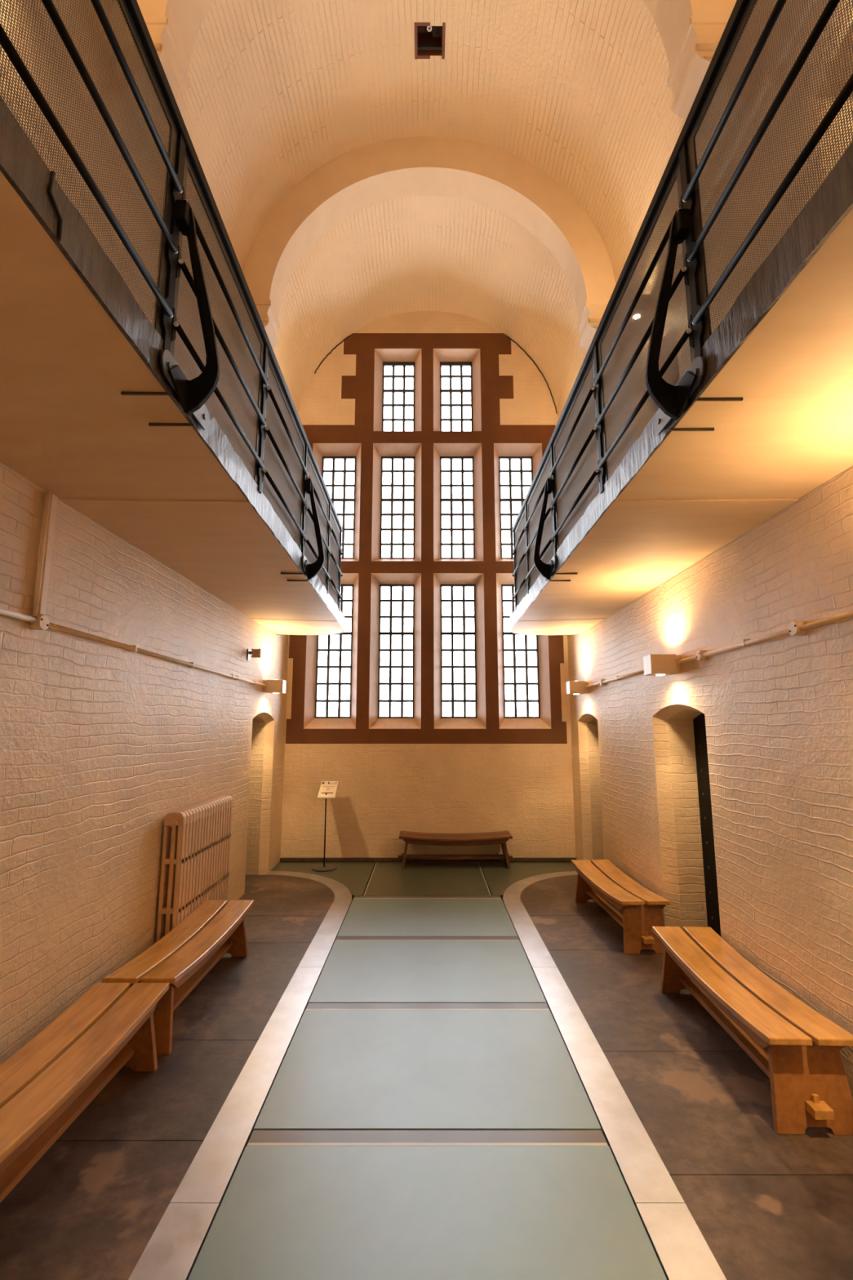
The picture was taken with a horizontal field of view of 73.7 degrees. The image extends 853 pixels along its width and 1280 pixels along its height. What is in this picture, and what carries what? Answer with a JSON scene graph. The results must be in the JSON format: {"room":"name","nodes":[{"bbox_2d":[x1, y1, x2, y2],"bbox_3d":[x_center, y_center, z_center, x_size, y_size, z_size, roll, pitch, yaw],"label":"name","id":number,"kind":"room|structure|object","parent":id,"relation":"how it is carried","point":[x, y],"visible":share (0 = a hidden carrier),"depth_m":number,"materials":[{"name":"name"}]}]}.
{"room":"prison interior","nodes":[
{"label":"prison interior","id":0,"kind":"room"},
{"bbox_2d":[0,0,288,1064],"bbox_3d":[-2.390,-0.982,3.102,0.420,6.910,11.830,0,-9,0],"label":"wall","id":1,"kind":"structure","parent":0,"point":[100,742],"depth_m":3.76,"materials":[{"name":"white brick"}]},
{"bbox_2d":[0,490,266,686],"bbox_3d":[-2.151,-0.563,2.435,0.058,0.791,10.440,0,-9,0],"label":"conduit pipe","id":2,"kind":"object","parent":1,"relation":"attached to","point":[38,620],"visible":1,"depth_m":3.21,"materials":[{"name":"beige metal"}]},
{"bbox_2d":[0,95,345,635],"bbox_3d":[-1.575,-1.001,2.736,1.216,0.241,11.100,0,-9,0],"label":"gallery balcony","id":3,"kind":"object","parent":1,"relation":"attached to","point":[74,336],"visible":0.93,"depth_m":2.57,"materials":[{"name":"beige paint"}]},
{"bbox_2d":[120,200,219,430],"bbox_3d":[-1.079,-1.360,2.437,0.357,0.822,0.436,5,-10,-27],"label":"bracket","id":4,"kind":"object","parent":3,"relation":"attached to","point":[192,394],"visible":0.96,"depth_m":2.36,"materials":[{"name":"black metal"}]},
{"bbox_2d":[0,0,343,611],"bbox_3d":[-1.058,-1.443,3.539,1.112,1.075,7.613,1,-9,-9],"label":"gallery railing","id":5,"kind":"object","parent":3,"relation":"on","point":[282,446],"visible":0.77,"depth_m":2.18,"materials":[{"name":"black metal"}]},
{"bbox_2d":[280,480,324,581],"bbox_3d":[-1.111,-0.947,5.045,0.357,0.840,0.436,5,-10,-27],"label":"bracket","id":6,"kind":"object","parent":3,"relation":"attached to","point":[312,570],"visible":0.94,"depth_m":4.97,"materials":[{"name":"black metal"}]},
{"bbox_2d":[246,648,261,661],"bbox_3d":[-2.103,0.179,6.914,0.153,0.143,0.080,0,-9,0],"label":"security sensor","id":7,"kind":"object","parent":1,"relation":"attached to","point":[256,653],"visible":1,"depth_m":6.90,"materials":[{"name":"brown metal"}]},
{"bbox_2d":[262,680,286,693],"bbox_3d":[-2.049,0.625,7.624,0.262,0.180,0.170,0,-9,0],"label":"wall lamp","id":8,"kind":"object","parent":1,"relation":"attached to","point":[276,686],"visible":1,"depth_m":7.54,"materials":[{"name":"beige metal"}]},
{"bbox_2d":[107,0,685,419],"bbox_3d":[0.010,-5.491,3.801,4.380,2.217,11.831,0,-9,0],"label":"ceiling","id":9,"kind":"structure","parent":0,"point":[578,91],"depth_m":6.24,"materials":[{"name":"beige paint"}]},
{"bbox_2d":[413,22,445,59],"bbox_3d":[0.025,-6.435,5.986,0.320,0.328,0.320,0,-9,0],"label":"ceiling hatch","id":10,"kind":"object","parent":9,"relation":"attached to","point":[429,40],"visible":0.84,"depth_m":6.08,"materials":[{"name":"black wood"}]},
{"bbox_2d":[0,863,852,1279],"bbox_3d":[0.010,2.388,2.580,5.380,0.031,11.830,0,-9,0],"label":"floor","id":11,"kind":"structure","parent":0,"point":[766,1204],"depth_m":2.85,"materials":[{"name":"black"}]},
{"bbox_2d":[0,982,168,1202],"bbox_3d":[-1.765,2.147,2.582,0.444,0.444,1.640,0,-9,0],"label":"slatted bench","id":12,"kind":"object","parent":11,"relation":"on","point":[46,1084],"visible":1,"depth_m":2.72,"materials":[{"name":"brown wood"}]},
{"bbox_2d":[102,899,253,1054],"bbox_3d":[-1.760,2.402,4.222,0.444,0.444,1.640,0,-9,0],"label":"slatted bench","id":13,"kind":"object","parent":11,"relation":"on","point":[183,957],"visible":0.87,"depth_m":4.04,"materials":[{"name":"brown wood"}]},
{"bbox_2d":[155,795,232,942],"bbox_3d":[-2.075,2.121,5.093,0.164,1.268,1.319,0,-9,0],"label":"radiator","id":14,"kind":"object","parent":11,"relation":"on","point":[196,855],"visible":0.65,"depth_m":4.85,"materials":[{"name":"white metal"}]},
{"bbox_2d":[128,871,351,1279],"bbox_3d":[-1.042,2.350,2.344,1.192,0.032,11.330,1,-9,-6],"label":"trim","id":15,"kind":"structure","parent":11,"relation":"on","point":[172,1251],"depth_m":2.80,"materials":[{"name":"stone"}]},
{"bbox_2d":[270,862,374,897],"bbox_3d":[-1.475,3.155,7.531,1.410,0.030,1.670,0,-9,0],"label":"floor panel","id":16,"kind":"object","parent":11,"relation":"on","point":[355,876],"visible":0.72,"depth_m":7.83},
{"bbox_2d":[311,781,337,871],"bbox_3d":[-1.450,2.635,8.108,0.350,1.176,0.422,0,-9,0],"label":"sign stand","id":17,"kind":"object","parent":16,"relation":"on","point":[327,789],"visible":1,"depth_m":8.11,"materials":[{"name":"black metal"}]},
{"bbox_2d":[187,1130,666,1279],"bbox_3d":[0.000,2.321,2.141,1.716,0.030,1.311,0,-9,0],"label":"floor panel","id":18,"kind":"object","parent":11,"relation":"on","point":[295,1205],"visible":1,"depth_m":2.34,"materials":[{"name":"grey"}]},
{"bbox_2d":[253,1003,601,1130],"bbox_3d":[0.000,2.522,3.441,1.716,0.030,1.296,0,-9,0],"label":"floor panel","id":19,"kind":"object","parent":11,"relation":"on","point":[344,1066],"visible":0.83,"depth_m":3.26,"materials":[{"name":"grey"}]},
{"bbox_2d":[337,895,517,936],"bbox_3d":[0.000,2.925,6.044,1.716,0.030,1.311,0,-9,0],"label":"floor panel","id":20,"kind":"object","parent":11,"relation":"on","point":[366,915],"visible":0.84,"depth_m":5.94,"materials":[{"name":"grey"}]},
{"bbox_2d":[308,936,546,1003],"bbox_3d":[0.000,2.723,4.739,1.716,0.030,1.306,0,-9,0],"label":"floor panel","id":21,"kind":"object","parent":11,"relation":"on","point":[356,969],"visible":0.83,"depth_m":4.62,"materials":[{"name":"grey"}]},
{"bbox_2d":[364,862,491,895],"bbox_3d":[0.000,3.155,7.530,1.504,0.030,1.672,0,-9,0],"label":"floor panel","id":22,"kind":"object","parent":11,"relation":"on","point":[386,878],"visible":0.8,"depth_m":7.41,"materials":[{"name":"grey"}]},
{"bbox_2d":[398,831,512,868],"bbox_3d":[0.400,3.017,8.195,1.640,0.444,0.444,0,-9,0],"label":"slatted bench","id":23,"kind":"object","parent":22,"relation":"on","point":[501,837],"visible":1,"depth_m":8.09,"materials":[{"name":"brown wood"}]},
{"bbox_2d":[480,862,576,897],"bbox_3d":[1.485,3.155,7.531,1.430,0.030,1.670,0,-9,0],"label":"floor panel","id":24,"kind":"object","parent":11,"relation":"on","point":[498,877],"visible":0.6,"depth_m":7.88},
{"bbox_2d":[502,871,726,1279],"bbox_3d":[1.043,2.351,2.345,1.210,0.032,11.333,-1,-9,6],"label":"trim","id":25,"kind":"structure","parent":11,"relation":"on","point":[681,1249],"depth_m":2.80,"materials":[{"name":"stone"}]},
{"bbox_2d":[571,859,671,953],"bbox_3d":[1.905,2.640,5.764,0.444,0.444,1.640,0,-9,-2],"label":"slatted bench","id":26,"kind":"object","parent":11,"relation":"on","point":[634,907],"visible":0.98,"depth_m":5.31,"materials":[{"name":"brown wood"}]},
{"bbox_2d":[652,926,852,1135],"bbox_3d":[1.925,2.297,3.545,0.444,0.444,1.640,0,-9,2],"label":"slatted bench","id":27,"kind":"object","parent":11,"relation":"on","point":[797,1047],"visible":1,"depth_m":3.04,"materials":[{"name":"brown wood"}]},
{"bbox_2d":[280,311,575,863],"bbox_3d":[0.010,-1.192,9.287,4.380,9.500,0.349,0,-9,0],"label":"wall","id":28,"kind":"structure","parent":0,"point":[427,772],"depth_m":8.94,"materials":[{"name":"beige paint"}]},
{"bbox_2d":[314,584,353,718],"bbox_3d":[-1.500,0.166,9.200,0.576,2.180,0.050,0,-9,0],"label":"window","id":29,"kind":"structure","parent":28,"relation":"in","point":[328,650],"depth_m":9.14,"materials":[{"name":"grey"}]},
{"bbox_2d":[321,456,355,558],"bbox_3d":[-1.500,-2.228,9.571,0.576,1.805,0.050,0,-9,0],"label":"window","id":30,"kind":"structure","parent":28,"relation":"in","point":[333,471],"depth_m":9.61,"materials":[{"name":"grey"}]},
{"bbox_2d":[377,584,414,718],"bbox_3d":[-0.500,0.166,9.200,0.576,2.180,0.050,0,-9,0],"label":"window","id":31,"kind":"structure","parent":28,"relation":"in","point":[391,600],"depth_m":9.18,"materials":[{"name":"grey"}]},
{"bbox_2d":[379,456,414,558],"bbox_3d":[-0.500,-2.228,9.571,0.576,1.805,0.050,0,-9,0],"label":"window","id":32,"kind":"structure","parent":28,"relation":"in","point":[392,471],"depth_m":9.56,"materials":[{"name":"grey"}]},
{"bbox_2d":[382,361,414,431],"bbox_3d":[-0.500,-4.203,9.864,0.564,1.367,0.076,0,-9,0],"label":"window","id":33,"kind":"structure","parent":28,"relation":"in","point":[385,364],"depth_m":9.88,"materials":[{"name":"grey"}]},
{"bbox_2d":[280,857,576,862],"bbox_3d":[0.010,3.249,8.414,4.376,0.055,0.034,0,-9,0],"label":"baseboard","id":34,"kind":"structure","parent":28,"relation":"attached to","point":[282,859],"depth_m":8.40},
{"bbox_2d":[440,360,472,431],"bbox_3d":[0.500,-4.203,9.864,0.564,1.367,0.076,0,-9,0],"label":"window","id":35,"kind":"structure","parent":28,"relation":"in","point":[442,364],"depth_m":9.88,"materials":[{"name":"grey"}]},
{"bbox_2d":[440,456,475,558],"bbox_3d":[0.500,-2.228,9.571,0.576,1.805,0.050,0,-9,0],"label":"window","id":36,"kind":"structure","parent":28,"relation":"in","point":[451,471],"depth_m":9.56,"materials":[{"name":"grey"}]},
{"bbox_2d":[440,584,477,718],"bbox_3d":[0.500,0.166,9.200,0.576,2.180,0.050,0,-9,0],"label":"window","id":37,"kind":"structure","parent":28,"relation":"in","point":[451,600],"depth_m":9.18,"materials":[{"name":"grey glass"}]},
{"bbox_2d":[498,456,533,558],"bbox_3d":[1.500,-2.228,9.571,0.576,1.805,0.050,0,-9,0],"label":"window","id":38,"kind":"structure","parent":28,"relation":"in","point":[509,471],"depth_m":9.61,"materials":[{"name":"grey"}]},
{"bbox_2d":[501,584,540,718],"bbox_3d":[1.500,0.166,9.200,0.576,2.180,0.050,0,-9,0],"label":"window","id":39,"kind":"structure","parent":28,"relation":"in","point":[513,650],"depth_m":9.14,"materials":[{"name":"grey"}]},
{"bbox_2d":[567,0,852,1100],"bbox_3d":[2.410,-0.982,3.102,0.420,6.910,11.830,0,-9,0],"label":"wall","id":40,"kind":"structure","parent":0,"point":[778,712],"depth_m":3.87,"materials":[{"name":"white brick"}]},
{"bbox_2d":[236,136,620,374],"bbox_3d":[0.010,-4.671,6.881,4.440,2.940,0.422,0,-9,0],"label":"arch","id":41,"kind":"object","parent":40,"relation":"attached to","point":[499,180],"depth_m":6.85,"materials":[{"name":"beige paint"}]},
{"bbox_2d":[106,0,751,155],"bbox_3d":[0.010,-5.077,4.263,4.440,2.940,0.422,0,-9,0],"label":"trim","id":42,"kind":"structure","parent":40,"relation":"attached to","point":[691,31],"depth_m":4.07,"materials":[{"name":"beige paint"}]},
{"bbox_2d":[566,680,588,694],"bbox_3d":[2.069,0.658,7.842,0.262,0.180,0.170,0,-9,0],"label":"wall lamp","id":43,"kind":"object","parent":40,"relation":"attached to","point":[573,687],"visible":1,"depth_m":7.76,"materials":[{"name":"beige metal"}]},
{"bbox_2d":[585,669,644,687],"bbox_3d":[2.171,0.430,6.430,0.057,0.084,2.680,0,-9,0],"label":"conduit pipe","id":44,"kind":"object","parent":40,"relation":"attached to","point":[602,682],"visible":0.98,"depth_m":6.60,"materials":[{"name":"beige metal"}]},
{"bbox_2d":[622,294,654,322],"bbox_3d":[2.069,-3.253,5.584,0.262,0.180,0.170,0,-9,0],"label":"wall lamp","id":45,"kind":"object","parent":40,"relation":"attached to","point":[630,295],"visible":0.02,"depth_m":5.51,"materials":[{"name":"beige"}]},
{"bbox_2d":[643,653,681,675],"bbox_3d":[2.069,0.221,5.015,0.262,0.180,0.170,0,-9,0],"label":"wall lamp","id":46,"kind":"object","parent":40,"relation":"attached to","point":[659,664],"visible":1,"depth_m":4.93,"materials":[{"name":"beige metal"}]},
{"bbox_2d":[509,141,852,635],"bbox_3d":[1.643,-1.001,2.736,1.115,0.242,11.100,0,-9,0],"label":"gallery balcony","id":47,"kind":"object","parent":40,"relation":"attached to","point":[784,346],"visible":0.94,"depth_m":2.70,"materials":[{"name":"beige paint"}]},
{"bbox_2d":[533,480,577,581],"bbox_3d":[1.137,-0.947,5.045,0.358,0.840,0.436,-4,-10,27],"label":"bracket","id":48,"kind":"object","parent":47,"relation":"attached to","point":[545,570],"visible":0.98,"depth_m":4.97,"materials":[{"name":"black metal"}]},
{"bbox_2d":[511,0,852,611],"bbox_3d":[1.629,-1.455,3.458,1.142,1.075,7.520,0,-9,0],"label":"gallery railing","id":49,"kind":"object","parent":47,"relation":"on","point":[564,461],"visible":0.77,"depth_m":2.24,"materials":[{"name":"black metal"}]},
{"bbox_2d":[644,208,742,434],"bbox_3d":[1.137,-1.353,2.477,0.358,0.823,0.436,-4,-10,27],"label":"bracket","id":50,"kind":"object","parent":47,"relation":"attached to","point":[672,401],"visible":0.98,"depth_m":2.40,"materials":[{"name":"black metal"}]},
{"bbox_2d":[693,713,720,936],"bbox_3d":[2.566,1.690,4.869,0.068,2.170,0.840,0,-9,0],"label":"door","id":51,"kind":"structure","parent":40,"relation":"in","point":[699,722],"depth_m":5.18,"materials":[{"name":"black metal"}]},
{"bbox_2d":[676,610,852,663],"bbox_3d":[2.171,-0.414,1.076,0.057,0.092,7.800,0,-9,0],"label":"conduit pipe","id":52,"kind":"object","parent":40,"relation":"attached to","point":[795,628],"visible":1,"depth_m":3.47,"materials":[{"name":"beige metal"}]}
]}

